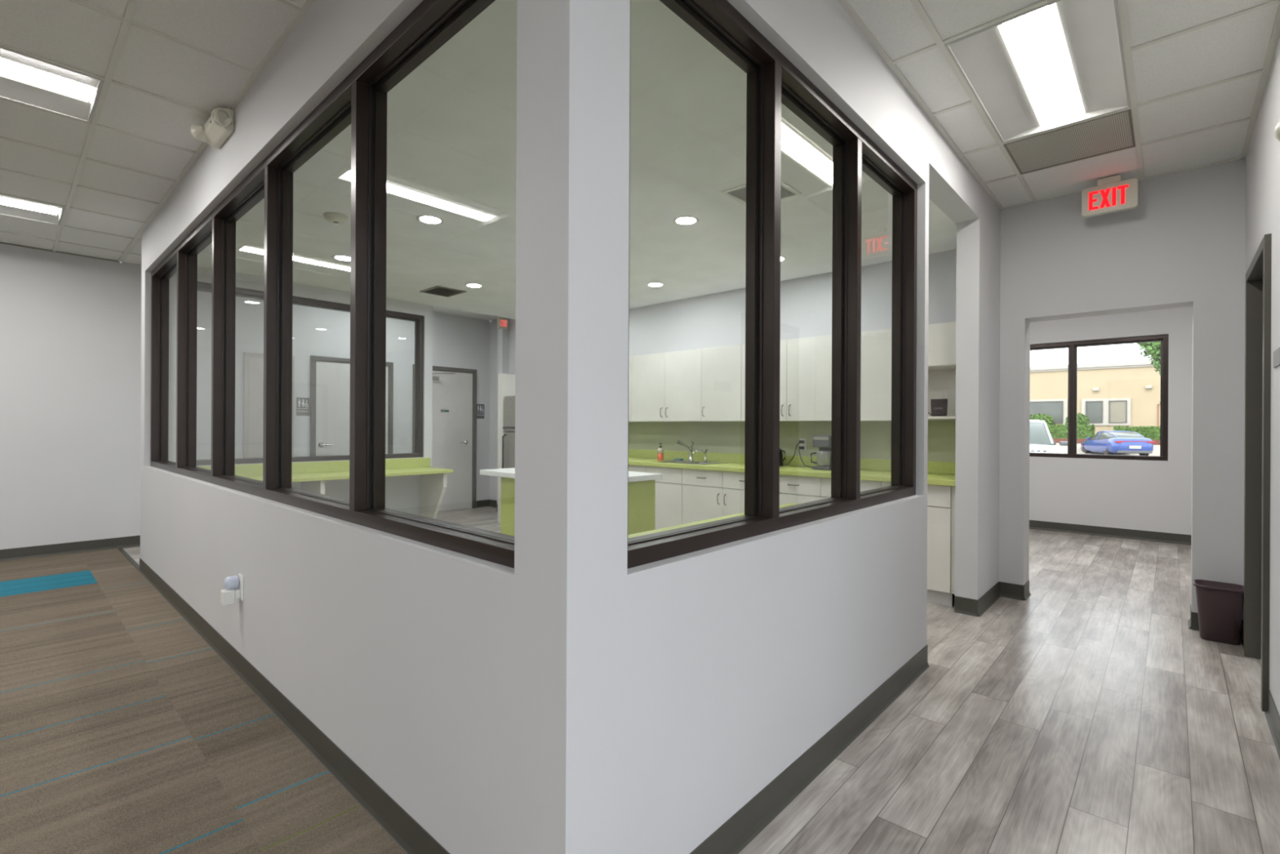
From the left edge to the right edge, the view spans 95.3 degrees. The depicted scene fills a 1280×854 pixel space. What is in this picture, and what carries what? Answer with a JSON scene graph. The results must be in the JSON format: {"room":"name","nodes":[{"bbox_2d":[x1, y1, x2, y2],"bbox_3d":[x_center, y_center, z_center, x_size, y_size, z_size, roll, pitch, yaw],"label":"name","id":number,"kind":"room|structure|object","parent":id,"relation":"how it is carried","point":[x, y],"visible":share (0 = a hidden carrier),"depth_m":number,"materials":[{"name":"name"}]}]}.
{"room":"office hallway","nodes":[
{"label":"office hallway","id":0,"kind":"room"},
{"bbox_2d":[0,547,406,853],"bbox_3d":[-5.519,1.237,0.575,7.000,0.001,8.225,0,0,42],"label":"floor","id":1,"kind":"structure","parent":0,"point":[123,730],"depth_m":2.31,"materials":[{"name":"beige carpet"}]},
{"bbox_2d":[0,243,489,549],"bbox_3d":[-6.601,-0.228,4.688,0.150,2.925,12.390,0,0,42],"label":"wall","id":2,"kind":"structure","parent":0,"point":[70,325],"depth_m":5.83,"materials":[{"name":"paint"}]},
{"bbox_2d":[0,499,497,560],"bbox_3d":[-6.309,1.181,4.415,0.660,0.110,12.390,0,0,42],"label":"baseboard","id":3,"kind":"structure","parent":2,"relation":"attached to","point":[6,554],"depth_m":5.73,"materials":[{"name":"plastic"}]},
{"bbox_2d":[243,351,294,457],"bbox_3d":[-4.418,0.190,6.951,0.034,2.110,0.520,0,0,42],"label":"door","id":4,"kind":"structure","parent":2,"relation":"in","point":[253,362],"depth_m":6.83,"materials":[{"name":"white paint"}]},
{"bbox_2d":[296,397,309,415],"bbox_3d":[-4.178,-0.252,7.234,0.006,0.225,0.148,0,0,42],"label":"restroom sign","id":5,"kind":"object","parent":2,"relation":"attached to","point":[302,403],"visible":1,"depth_m":7.23,"materials":[{"name":"grey plastic"}]},
{"bbox_2d":[310,355,393,456],"bbox_3d":[-3.759,0.178,7.663,0.089,2.140,1.040,0,0,42],"label":"door","id":6,"kind":"structure","parent":2,"relation":"in","point":[330,376],"depth_m":7.49,"materials":[{"name":"paint"}]},
{"bbox_2d":[412,364,476,511],"bbox_3d":[-2.834,0.182,8.606,0.189,2.140,1.020,0,0,42],"label":"door","id":7,"kind":"structure","parent":2,"relation":"in","point":[454,404],"depth_m":8.77,"materials":[{"name":"paint"}]},
{"bbox_2d":[476,404,484,418],"bbox_3d":[-2.487,-0.243,9.090,0.006,0.225,0.140,0,0,42],"label":"restroom sign","id":8,"kind":"object","parent":2,"relation":"attached to","point":[480,407],"visible":1,"depth_m":9.09,"materials":[{"name":"plastic"}]},
{"bbox_2d":[168,266,432,515],"bbox_3d":[-3.345,-0.212,6.037,0.150,2.925,2.470,0,0,42],"label":"wall","id":9,"kind":"structure","parent":0,"point":[402,493],"depth_m":6.18,"materials":[{"name":"paint"}]},
{"bbox_2d":[196,281,423,465],"bbox_3d":[-3.328,-0.477,6.056,0.114,1.656,2.220,0,0,42],"label":"window","id":10,"kind":"structure","parent":9,"relation":"in","point":[202,286],"depth_m":6.58,"materials":[{"name":"brown metal"}]},
{"bbox_2d":[196,457,430,476],"bbox_3d":[-3.293,0.410,5.970,0.020,0.110,2.435,0,0,42],"label":"backsplash","id":11,"kind":"structure","parent":9,"relation":"attached to","point":[255,469],"depth_m":6.00,"materials":[{"name":"laminate"}]},
{"bbox_2d":[140,0,618,853],"bbox_3d":[-2.193,-0.206,3.216,5.650,2.925,0.150,0,0,42],"label":"wall","id":12,"kind":"structure","parent":0,"point":[478,695],"depth_m":1.47,"materials":[{"name":"paint"}]},
{"bbox_2d":[117,546,139,569],"bbox_3d":[-4.836,1.239,5.521,1.350,0.009,0.032,0,0,42],"label":"trim","id":13,"kind":"structure","parent":12,"relation":"attached to","point":[123,552],"depth_m":5.50,"materials":[{"name":"plastic"}]},
{"bbox_2d":[190,107,234,148],"bbox_3d":[-2.278,-1.607,3.104,0.326,0.117,0.139,0,0,42],"label":"emergency light","id":14,"kind":"object","parent":12,"relation":"attached to","point":[220,126],"visible":1,"depth_m":3.09,"materials":[{"name":"beige plastic"}]},
{"bbox_2d":[238,573,244,600],"bbox_3d":[-2.011,0.808,2.941,0.074,0.124,0.006,0,0,42],"label":"wall outlet","id":15,"kind":"object","parent":12,"relation":"attached to","point":[241,587],"visible":0.83,"depth_m":2.93,"materials":[{"name":"white plastic"}]},
{"bbox_2d":[220,588,239,605],"bbox_3d":[-2.059,0.851,2.931,0.062,0.070,0.072,0,0,42],"label":"plug adapter","id":16,"kind":"object","parent":15,"relation":"attached to","point":[228,597],"visible":0.98,"depth_m":2.91,"materials":[{"name":"white plastic"}]},
{"bbox_2d":[223,575,239,589],"bbox_3d":[-2.059,0.784,2.938,0.055,0.068,0.058,0,0,42],"label":"plug adapter","id":17,"kind":"object","parent":15,"relation":"attached to","point":[232,582],"visible":1,"depth_m":2.92,"materials":[{"name":"white plastic"}]},
{"bbox_2d":[137,557,449,853],"bbox_3d":[-2.255,1.202,3.154,5.654,0.110,0.016,0,0,42],"label":"baseboard","id":18,"kind":"structure","parent":12,"relation":"attached to","point":[407,833],"depth_m":2.22,"materials":[{"name":"plastic"}]},
{"bbox_2d":[150,0,514,568],"bbox_3d":[-2.179,-0.483,3.234,5.272,1.652,0.114,0,0,42],"label":"window","id":19,"kind":"structure","parent":12,"relation":"in","point":[359,100],"depth_m":2.60,"materials":[{"name":"brown metal"}]},
{"bbox_2d":[488,320,497,500],"bbox_3d":[-2.094,-0.206,9.036,0.660,2.925,0.110,0,0,42],"label":"wall","id":20,"kind":"structure","parent":0,"point":[493,324],"depth_m":9.15,"materials":[{"name":"paint"}]},
{"bbox_2d":[497,316,508,503],"bbox_3d":[-2.006,-0.206,8.732,0.120,2.925,0.220,0,0,42],"label":"wall","id":21,"kind":"structure","parent":0,"point":[503,334],"depth_m":8.65,"materials":[{"name":"paint"}]},
{"bbox_2d":[497,317,508,328],"bbox_3d":[-2.018,-1.524,8.587,0.043,0.150,0.170,0,0,42],"label":"exit sign","id":22,"kind":"object","parent":21,"relation":"attached to","point":[503,323],"visible":1,"depth_m":8.57,"materials":[{"name":"red plastic"}]},
{"bbox_2d":[197,0,956,319],"bbox_3d":[-0.746,-1.436,4.799,5.350,0.020,4.132,0,0,42],"label":"ceiling","id":23,"kind":"structure","parent":0,"point":[451,122],"depth_m":3.45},
{"bbox_2d":[323,212,348,224],"bbox_3d":[-2.067,-1.410,3.965,0.150,0.046,0.150,0,0,42],"label":"smoke detector","id":24,"kind":"object","parent":23,"relation":"attached to","point":[335,218],"visible":1,"depth_m":3.92,"materials":[{"name":"beige plastic"}]},
{"bbox_2d":[331,254,351,262],"bbox_3d":[-2.517,-1.432,4.956,0.184,0.005,0.184,0,0,42],"label":"recessed light","id":25,"kind":"object","parent":23,"relation":"in","point":[338,257],"visible":0.77,"depth_m":4.94,"materials":[{"name":"white plastic"}]},
{"bbox_2d":[416,214,444,225],"bbox_3d":[-1.446,-1.426,4.022,0.184,0.005,0.184,0,0,42],"label":"recessed light","id":26,"kind":"object","parent":23,"relation":"in","point":[424,219],"visible":1,"depth_m":4.02,"materials":[{"name":"white plastic"}]},
{"bbox_2d":[419,285,466,297],"bbox_3d":[-2.081,-1.429,6.162,0.380,0.009,0.330,0,0,42],"label":"ceiling vent","id":27,"kind":"object","parent":23,"relation":"in","point":[437,290],"visible":1,"depth_m":6.15,"materials":[{"name":"metal"}]},
{"bbox_2d":[464,283,483,288],"bbox_3d":[-1.679,-1.428,5.898,0.184,0.005,0.184,0,0,42],"label":"recessed light","id":28,"kind":"object","parent":23,"relation":"in","point":[468,285],"visible":1,"depth_m":5.88,"materials":[{"name":"white plastic"}]},
{"bbox_2d":[646,282,664,287],"bbox_3d":[0.154,-1.419,5.824,0.184,0.005,0.184,0,0,42],"label":"recessed light","id":29,"kind":"object","parent":23,"relation":"in","point":[651,284],"visible":1,"depth_m":5.81,"materials":[{"name":"white plastic"}]},
{"bbox_2d":[672,215,699,226],"bbox_3d":[0.317,-1.417,4.013,0.184,0.005,0.184,0,0,42],"label":"recessed light","id":30,"kind":"object","parent":23,"relation":"in","point":[685,220],"visible":1,"depth_m":4.01,"materials":[{"name":"white plastic"}]},
{"bbox_2d":[720,180,801,205],"bbox_3d":[0.736,-1.414,3.530,0.350,0.009,0.350,0,0,42],"label":"ceiling vent","id":31,"kind":"object","parent":23,"relation":"in","point":[738,193],"visible":0.36,"depth_m":3.53,"materials":[{"name":"white plastic"}]},
{"bbox_2d":[780,256,786,262],"bbox_3d":[1.145,-1.413,4.922,0.184,0.005,0.184,0,0,42],"label":"recessed light","id":32,"kind":"object","parent":23,"relation":"in","point":[782,258],"visible":0.32,"depth_m":4.91,"materials":[{"name":"white plastic"}]},
{"bbox_2d":[0,0,1279,320],"bbox_3d":[-3.474,-1.680,1.846,8.295,0.012,12.394,0,0,42],"label":"ceiling","id":33,"kind":"structure","parent":0,"point":[164,66],"depth_m":2.88,"materials":[{"name":"tile"}]},
{"bbox_2d":[0,194,65,225],"bbox_3d":[-5.020,-1.719,4.224,0.590,0.077,1.195,0,0,42],"label":"ceiling light","id":34,"kind":"object","parent":33,"relation":"attached to","point":[12,206],"visible":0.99,"depth_m":4.59,"materials":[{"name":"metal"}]},
{"bbox_2d":[0,46,104,123],"bbox_3d":[-3.204,-1.710,2.571,0.590,0.077,1.195,0,0,42],"label":"ceiling light","id":35,"kind":"object","parent":33,"relation":"attached to","point":[24,79],"visible":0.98,"depth_m":2.91,"materials":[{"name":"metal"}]},
{"bbox_2d":[944,0,1130,143],"bbox_3d":[1.920,-1.684,2.760,0.571,0.077,1.171,0,0,42],"label":"ceiling light","id":36,"kind":"object","parent":33,"relation":"attached to","point":[1056,64],"visible":0.79,"depth_m":2.70,"materials":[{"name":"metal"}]},
{"bbox_2d":[1003,109,1135,174],"bbox_3d":[2.510,-1.649,3.409,0.571,0.012,0.536,0,0,42],"label":"ceiling vent","id":37,"kind":"object","parent":33,"relation":"in","point":[1114,132],"visible":1,"depth_m":3.39,"materials":[{"name":"metal"}]},
{"bbox_2d":[1081,174,1137,217],"bbox_3d":[3.096,-1.527,3.849,0.290,0.226,0.060,0,0,42],"label":"exit sign","id":38,"kind":"object","parent":33,"relation":"hanging from","point":[1111,194],"visible":1,"depth_m":3.83,"materials":[{"name":"beige plastic"}]},
{"bbox_2d":[122,506,1279,853],"bbox_3d":[1.859,1.277,4.964,12.400,0.001,8.200,0,0,42],"label":"floor","id":39,"kind":"structure","parent":0,"point":[1086,713],"depth_m":2.41,"materials":[{"name":"grey wood"}]},
{"bbox_2d":[196,457,453,519],"bbox_3d":[-3.090,0.804,5.783,0.574,0.895,2.435,0,0,42],"label":"countertop","id":40,"kind":"structure","parent":39,"relation":"on","point":[313,476],"depth_m":6.13,"materials":[{"name":"laminate"}]},
{"bbox_2d":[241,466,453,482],"bbox_3d":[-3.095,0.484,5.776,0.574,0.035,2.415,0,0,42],"label":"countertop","id":41,"kind":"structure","parent":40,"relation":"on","point":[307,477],"depth_m":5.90,"materials":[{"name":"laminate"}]},
{"bbox_2d":[497,373,515,522],"bbox_3d":[-1.607,0.281,7.903,0.110,1.955,0.672,0,0,42],"label":"end panel","id":42,"kind":"object","parent":39,"relation":"on","point":[506,382],"visible":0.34,"depth_m":7.66,"materials":[{"name":"white laminate"}]},
{"bbox_2d":[502,395,515,468],"bbox_3d":[-1.283,0.420,7.569,0.760,1.640,0.728,0,0,42],"label":"refrigerator","id":43,"kind":"object","parent":39,"relation":"on","point":[509,401],"visible":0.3,"depth_m":7.51,"materials":[{"name":"metal"}]},
{"bbox_2d":[480,467,662,536],"bbox_3d":[-0.566,0.807,4.564,1.290,0.915,0.760,0,0,42],"label":"kitchen island","id":44,"kind":"object","parent":39,"relation":"on","point":[642,486],"visible":0.23,"depth_m":4.36,"materials":[{"name":"laminate"}]},
{"bbox_2d":[628,465,683,529],"bbox_3d":[0.242,0.838,6.265,0.953,0.860,0.615,0,0,42],"label":"base cabinet","id":45,"kind":"object","parent":39,"relation":"on","point":[668,490],"visible":0.18,"depth_m":5.87,"materials":[{"name":"white laminate"}]},
{"bbox_2d":[681,468,744,524],"bbox_3d":[0.949,0.842,5.622,0.953,0.860,0.615,0,0,42],"label":"base cabinet","id":46,"kind":"object","parent":39,"relation":"on","point":[706,494],"visible":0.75,"depth_m":5.50,"materials":[{"name":"white laminate"}]},
{"bbox_2d":[627,502,798,537],"bbox_3d":[0.389,0.870,2.554,0.629,0.800,2.345,0,0,42],"label":"countertop","id":47,"kind":"structure","parent":39,"relation":"on","point":[638,534],"depth_m":2.80,"materials":[{"name":"laminate"}]},
{"bbox_2d":[779,475,881,505],"bbox_3d":[1.660,0.844,4.974,0.968,0.864,0.615,0,0,42],"label":"base cabinet","id":48,"kind":"object","parent":39,"relation":"on","point":[793,489],"visible":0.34,"depth_m":4.86,"materials":[{"name":"white laminate"}]},
{"bbox_2d":[881,481,955,606],"bbox_3d":[2.227,0.847,4.482,0.528,0.864,0.580,0,0,42],"label":"base cabinet","id":49,"kind":"object","parent":39,"relation":"on","point":[939,497],"depth_m":4.17,"materials":[{"name":"white laminate"}]},
{"bbox_2d":[955,183,1000,599],"bbox_3d":[2.457,-0.183,4.231,0.140,2.925,0.651,0,0,42],"label":"wall pier","id":50,"kind":"object","parent":39,"relation":"on","point":[978,240],"visible":0.86,"depth_m":4.02,"materials":[{"name":"paint"}]},
{"bbox_2d":[1192,578,1244,644],"bbox_3d":[3.500,1.119,3.524,0.230,0.333,0.198,0,0,42],"label":"waste bin","id":51,"kind":"object","parent":39,"relation":"on","point":[1220,604],"visible":0.9,"depth_m":3.47,"materials":[{"name":"brown plastic"}]},
{"bbox_3d":[-0.464,0.833,6.908,0.953,0.864,0.615,0,0,42],"label":"base cabinet","id":52,"kind":"object","parent":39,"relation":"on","visible":0},
{"bbox_2d":[628,448,955,486],"bbox_3d":[0.796,0.339,5.757,4.363,0.135,0.626,0,0,42],"label":"countertop","id":53,"kind":"structure","parent":52,"relation":"on","point":[942,473],"depth_m":5.35,"materials":[{"name":"laminate"}]},
{"bbox_2d":[657,443,663,460],"bbox_3d":[0.225,0.270,6.388,0.067,0.185,0.067,0,0,42],"label":"soap bottle","id":54,"kind":"object","parent":53,"relation":"on","point":[660,451],"visible":1,"depth_m":6.36,"materials":[{"name":"orange plastic"}]},
{"bbox_2d":[676,440,693,461],"bbox_3d":[0.476,0.248,6.167,0.186,0.222,0.056,0,0,-14],"label":"kitchen faucet","id":55,"kind":"object","parent":53,"relation":"on","point":[691,455],"visible":1,"depth_m":6.16,"materials":[{"name":"silver metal"}]},
{"bbox_2d":[653,459,727,465],"bbox_3d":[0.518,0.432,5.982,0.640,0.145,0.435,0,0,42],"label":"sink","id":56,"kind":"object","parent":53,"relation":"in","point":[678,461],"visible":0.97,"depth_m":6.02,"materials":[{"name":"silver metal"}]},
{"bbox_2d":[662,460,714,464],"bbox_3d":[0.498,0.434,5.960,0.580,0.140,0.315,0,0,42],"label":"basin","id":57,"kind":"object","parent":56,"relation":"in","point":[665,461],"depth_m":6.04,"materials":[{"name":"metal"}]},
{"bbox_2d":[693,448,706,462],"bbox_3d":[0.625,0.295,6.070,0.151,0.130,0.044,0,0,7],"label":"water tap","id":58,"kind":"object","parent":53,"relation":"on","point":[704,460],"visible":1,"depth_m":6.06,"materials":[{"name":"silver metal"}]},
{"bbox_2d":[779,441,799,466],"bbox_3d":[1.330,0.252,5.491,0.321,0.232,0.144,0,0,31],"label":"electric kettle","id":59,"kind":"object","parent":53,"relation":"on","point":[781,460],"visible":0.39,"depth_m":5.45,"materials":[{"name":"black plastic"}]},
{"bbox_2d":[798,435,831,470],"bbox_3d":[1.545,0.219,5.206,0.240,0.299,0.473,0,0,-35],"label":"coffee maker","id":60,"kind":"object","parent":53,"relation":"on","point":[823,442],"visible":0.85,"depth_m":5.02,"materials":[{"name":"grey plastic"}]},
{"bbox_2d":[614,0,979,853],"bbox_3d":[1.062,-0.189,2.707,0.150,2.925,3.481,0,0,42],"label":"wall","id":61,"kind":"structure","parent":0,"point":[733,660],"depth_m":1.90,"materials":[{"name":"paint"}]},
{"bbox_2d":[1,0,1279,262],"bbox_3d":[-3.509,-1.679,1.805,8.293,0.011,12.282,0,0,42],"label":"trim","id":62,"kind":"structure","parent":61,"relation":"attached to","point":[308,3],"depth_m":2.90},
{"bbox_2d":[626,0,917,568],"bbox_3d":[0.666,-0.469,2.303,0.114,1.652,2.270,0,0,42],"label":"window","id":63,"kind":"structure","parent":61,"relation":"in","point":[773,80],"depth_m":2.12,"materials":[{"name":"brown metal"}]},
{"bbox_2d":[689,581,999,853],"bbox_3d":[1.230,1.219,2.887,0.166,0.110,4.282,0,0,42],"label":"baseboard","id":64,"kind":"structure","parent":61,"relation":"attached to","point":[739,830],"depth_m":2.14,"materials":[{"name":"plastic"}]},
{"bbox_2d":[508,158,1245,619],"bbox_3d":[1.009,-0.191,6.137,7.833,2.925,0.218,0,0,42],"label":"wall","id":65,"kind":"structure","parent":0,"point":[1183,245],"depth_m":4.01,"materials":[{"name":"paint"}]},
{"bbox_2d":[628,355,636,422],"bbox_3d":[-0.346,-0.431,6.989,0.938,0.739,0.345,0,0,42],"label":"upper cabinet","id":66,"kind":"object","parent":65,"relation":"attached to","point":[630,357],"visible":0.15,"depth_m":6.59,"materials":[{"name":"white laminate"}]},
{"bbox_2d":[631,348,718,422],"bbox_3d":[0.358,-0.428,6.348,0.963,0.739,0.345,0,0,42],"label":"upper cabinet","id":67,"kind":"object","parent":65,"relation":"attached to","point":[666,387],"visible":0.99,"depth_m":6.22,"materials":[{"name":"white laminate"}]},
{"bbox_2d":[701,344,742,422],"bbox_3d":[0.891,-0.425,5.863,0.473,0.739,0.345,0,0,42],"label":"upper cabinet","id":68,"kind":"object","parent":65,"relation":"attached to","point":[721,366],"visible":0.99,"depth_m":5.76,"materials":[{"name":"white laminate"}]},
{"bbox_2d":[741,334,831,421],"bbox_3d":[1.421,-0.422,5.380,0.958,0.739,0.345,0,0,42],"label":"upper cabinet","id":69,"kind":"object","parent":65,"relation":"attached to","point":[805,363],"visible":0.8,"depth_m":5.16,"materials":[{"name":"white laminate"}]},
{"bbox_2d":[628,448,955,474],"bbox_3d":[0.818,0.318,5.781,4.363,0.094,0.561,0,0,42],"label":"backsplash","id":70,"kind":"structure","parent":65,"relation":"attached to","point":[934,467],"depth_m":5.59,"materials":[{"name":"laminate"}]},
{"bbox_2d":[628,421,955,462],"bbox_3d":[1.007,0.109,5.988,4.363,0.326,0.004,0,0,42],"label":"backsplash panel","id":71,"kind":"object","parent":65,"relation":"attached to","point":[875,436],"visible":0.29,"depth_m":5.61,"materials":[{"name":"tile"}]},
{"bbox_2d":[800,438,806,450],"bbox_3d":[1.537,0.167,5.496,0.070,0.115,0.008,0,0,42],"label":"wall outlet","id":72,"kind":"object","parent":71,"relation":"attached to","point":[804,444],"visible":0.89,"depth_m":5.48,"materials":[{"name":"white plastic"}]},
{"bbox_2d":[860,328,891,421],"bbox_3d":[1.950,-0.419,4.899,0.468,0.739,0.345,0,0,42],"label":"upper cabinet","id":73,"kind":"object","parent":65,"relation":"attached to","point":[876,345],"visible":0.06,"depth_m":4.74,"materials":[{"name":"white laminate"}]},
{"bbox_2d":[928,321,955,419],"bbox_3d":[2.327,-0.424,4.579,0.517,0.726,0.310,0,0,42],"label":"upper cabinet","id":74,"kind":"object","parent":65,"relation":"attached to","point":[941,336],"visible":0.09,"depth_m":4.47,"materials":[{"name":"white laminate"}]},
{"bbox_2d":[930,398,947,416],"bbox_3d":[2.311,-0.149,4.505,0.120,0.134,0.064,0,0,42],"label":"snack bag","id":75,"kind":"object","parent":74,"relation":"on","point":[939,407],"visible":1,"depth_m":4.48,"materials":[{"name":"brown plastic"}]},
{"bbox_2d":[928,416,955,419],"bbox_3d":[2.319,-0.071,4.572,0.481,0.020,0.291,0,0,42],"label":"shelf","id":76,"kind":"object","parent":74,"relation":"attached to","point":[929,417],"depth_m":4.43,"materials":[{"name":"white laminate"}]},
{"bbox_2d":[999,579,1242,637],"bbox_3d":[3.267,1.229,4.065,1.293,0.110,0.234,0,0,42],"label":"baseboard","id":77,"kind":"structure","parent":65,"relation":"attached to","point":[1009,590],"depth_m":4.34,"materials":[{"name":"plastic"}]},
{"bbox_2d":[1029,306,1192,534],"bbox_3d":[5.705,-0.167,6.878,4.100,2.925,0.200,0,0,42],"label":"wall","id":78,"kind":"structure","parent":0,"point":[1151,495],"depth_m":6.76,"materials":[{"name":"paint"}]},
{"bbox_2d":[1029,333,1168,461],"bbox_3d":[5.341,-0.335,7.192,1.738,1.428,0.114,0,0,42],"label":"window","id":79,"kind":"structure","parent":78,"relation":"attached to","point":[1073,346],"depth_m":6.99,"materials":[{"name":"brown metal"}]},
{"bbox_2d":[1029,520,1191,545],"bbox_3d":[5.570,1.240,6.849,3.950,0.110,0.016,0,0,42],"label":"baseboard","id":80,"kind":"structure","parent":78,"relation":"attached to","point":[1166,537],"depth_m":6.86,"materials":[{"name":"plastic"}]},
{"bbox_2d":[1243,35,1279,715],"bbox_3d":[2.651,-0.181,2.309,0.150,2.925,3.232,0,0,42],"label":"wall","id":81,"kind":"structure","parent":0,"point":[1263,155],"depth_m":2.57,"materials":[{"name":"paint"}]},
{"bbox_2d":[1243,233,1271,711],"bbox_3d":[3.495,0.210,2.623,1.022,2.150,0.912,0,0,42],"label":"door frame","id":82,"kind":"structure","parent":81,"relation":"in","point":[1259,273],"depth_m":3.23,"materials":[{"name":"paint"}]},
{"bbox_2d":[1240,619,1279,759],"bbox_3d":[2.583,1.226,2.365,0.016,0.110,3.232,0,0,42],"label":"baseboard","id":83,"kind":"structure","parent":81,"relation":"attached to","point":[1273,717],"depth_m":2.46,"materials":[{"name":"plastic"}]},
{"bbox_2d":[1273,346,1279,368],"bbox_3d":[2.660,-0.289,2.434,0.006,0.070,0.208,0,0,42],"label":"room sign","id":84,"kind":"object","parent":81,"relation":"attached to","point":[1277,353],"visible":1,"depth_m":2.44,"materials":[{"name":"white plastic"}]},
{"bbox_2d":[1274,121,1279,142],"bbox_3d":[1.856,-0.894,1.621,0.104,0.117,0.332,0,0,42],"label":"emergency light","id":85,"kind":"object","parent":81,"relation":"attached to","point":[1277,130],"visible":1,"depth_m":1.75,"materials":[{"name":"beige plastic"}]},
{"label":"outside","id":86,"kind":"structure","parent":0,"visible":0},
{"bbox_2d":[1055,443,1159,456],"bbox_3d":[16.670,1.162,19.744,120.000,0.870,110.000,0,0,42],"label":"pavement","id":87,"kind":"structure","parent":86,"point":[1156,451],"depth_m":33.95,"materials":[{"name":"grey concrete"}]},
{"bbox_2d":[1029,413,1054,425],"bbox_3d":[27.169,-0.038,39.601,1.667,1.808,1.400,0,0,42],"label":"round shrub","id":88,"kind":"object","parent":87,"relation":"on","point":[1050,420],"visible":0.36,"depth_m":39.23,"materials":[{"name":"green plant"}]},
{"bbox_2d":[1029,419,1067,453],"bbox_3d":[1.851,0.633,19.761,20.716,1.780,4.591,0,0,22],"label":"car","id":89,"kind":"object","parent":87,"relation":"on","point":[1041,440],"visible":0.1,"depth_m":15.18,"materials":[{"name":"white paint"}]},
{"bbox_2d":[1059,441,1067,445],"bbox_3d":[10.876,0.424,14.957,0.180,0.110,0.200,0,0,27],"label":"mirror","id":90,"kind":"object","parent":89,"relation":"attached to","point":[1062,443],"depth_m":14.88,"materials":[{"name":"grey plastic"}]},
{"bbox_2d":[1047,423,1095,439],"bbox_3d":[26.298,0.332,38.570,6.067,1.126,1.190,0,0,42],"label":"hedge","id":91,"kind":"object","parent":87,"relation":"on","point":[1058,431],"visible":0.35,"depth_m":37.12,"materials":[{"name":"green plant"}]},
{"bbox_2d":[1064,412,1089,425],"bbox_3d":[28.600,-0.053,38.163,1.358,1.796,1.216,0,0,42],"label":"round shrub","id":92,"kind":"object","parent":87,"relation":"on","point":[1082,419],"visible":0.27,"depth_m":37.73,"materials":[{"name":"green plant"}]},
{"bbox_2d":[1029,360,1160,434],"bbox_3d":[37.489,-1.700,42.590,60.000,5.290,12.200,0,0,42],"label":"office building","id":93,"kind":"structure","parent":87,"relation":"on","point":[1120,393],"depth_m":39.82,"materials":[{"name":"beige paint"}]},
{"bbox_2d":[1145,385,1152,388],"bbox_3d":[33.358,-2.634,38.241,0.340,0.200,0.200,0,0,42],"label":"wall lamp","id":94,"kind":"object","parent":93,"relation":"attached to","point":[1146,386],"depth_m":38.19,"materials":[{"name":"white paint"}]},
{"bbox_2d":[1053,438,1159,444],"bbox_3d":[29.733,0.929,34.088,60.000,0.360,0.200,0,0,42],"label":"curb","id":95,"kind":"object","parent":87,"relation":"on","point":[1056,440],"depth_m":36.26,"materials":[{"name":"white concrete"}]},
{"bbox_2d":[1080,430,1155,455],"bbox_3d":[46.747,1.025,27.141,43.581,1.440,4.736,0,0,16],"label":"car","id":96,"kind":"object","parent":87,"relation":"on","point":[1107,442],"visible":0.89,"depth_m":31.39,"materials":[{"name":"blue paint"}]},
{"bbox_2d":[1115,440,1155,443],"bbox_3d":[26.116,0.791,30.783,1.720,0.100,0.070,0,0,17],"label":"tail light","id":97,"kind":"object","parent":96,"relation":"attached to","point":[1116,442],"depth_m":30.76,"materials":[{"name":"red plastic"}]},
{"bbox_2d":[1112,425,1159,439],"bbox_3d":[31.476,0.407,33.849,6.299,1.020,1.194,0,0,42],"label":"hedge","id":98,"kind":"object","parent":87,"relation":"on","point":[1153,433],"visible":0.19,"depth_m":34.59,"materials":[{"name":"green plant"}]},
{"bbox_2d":[1136,341,1160,402],"bbox_3d":[18.755,-1.613,19.236,4.282,6.451,2.767,0,0,42],"label":"leafy tree","id":99,"kind":"object","parent":87,"relation":"on","point":[1153,348],"visible":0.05,"depth_m":19.87,"materials":[{"name":"green plant"}]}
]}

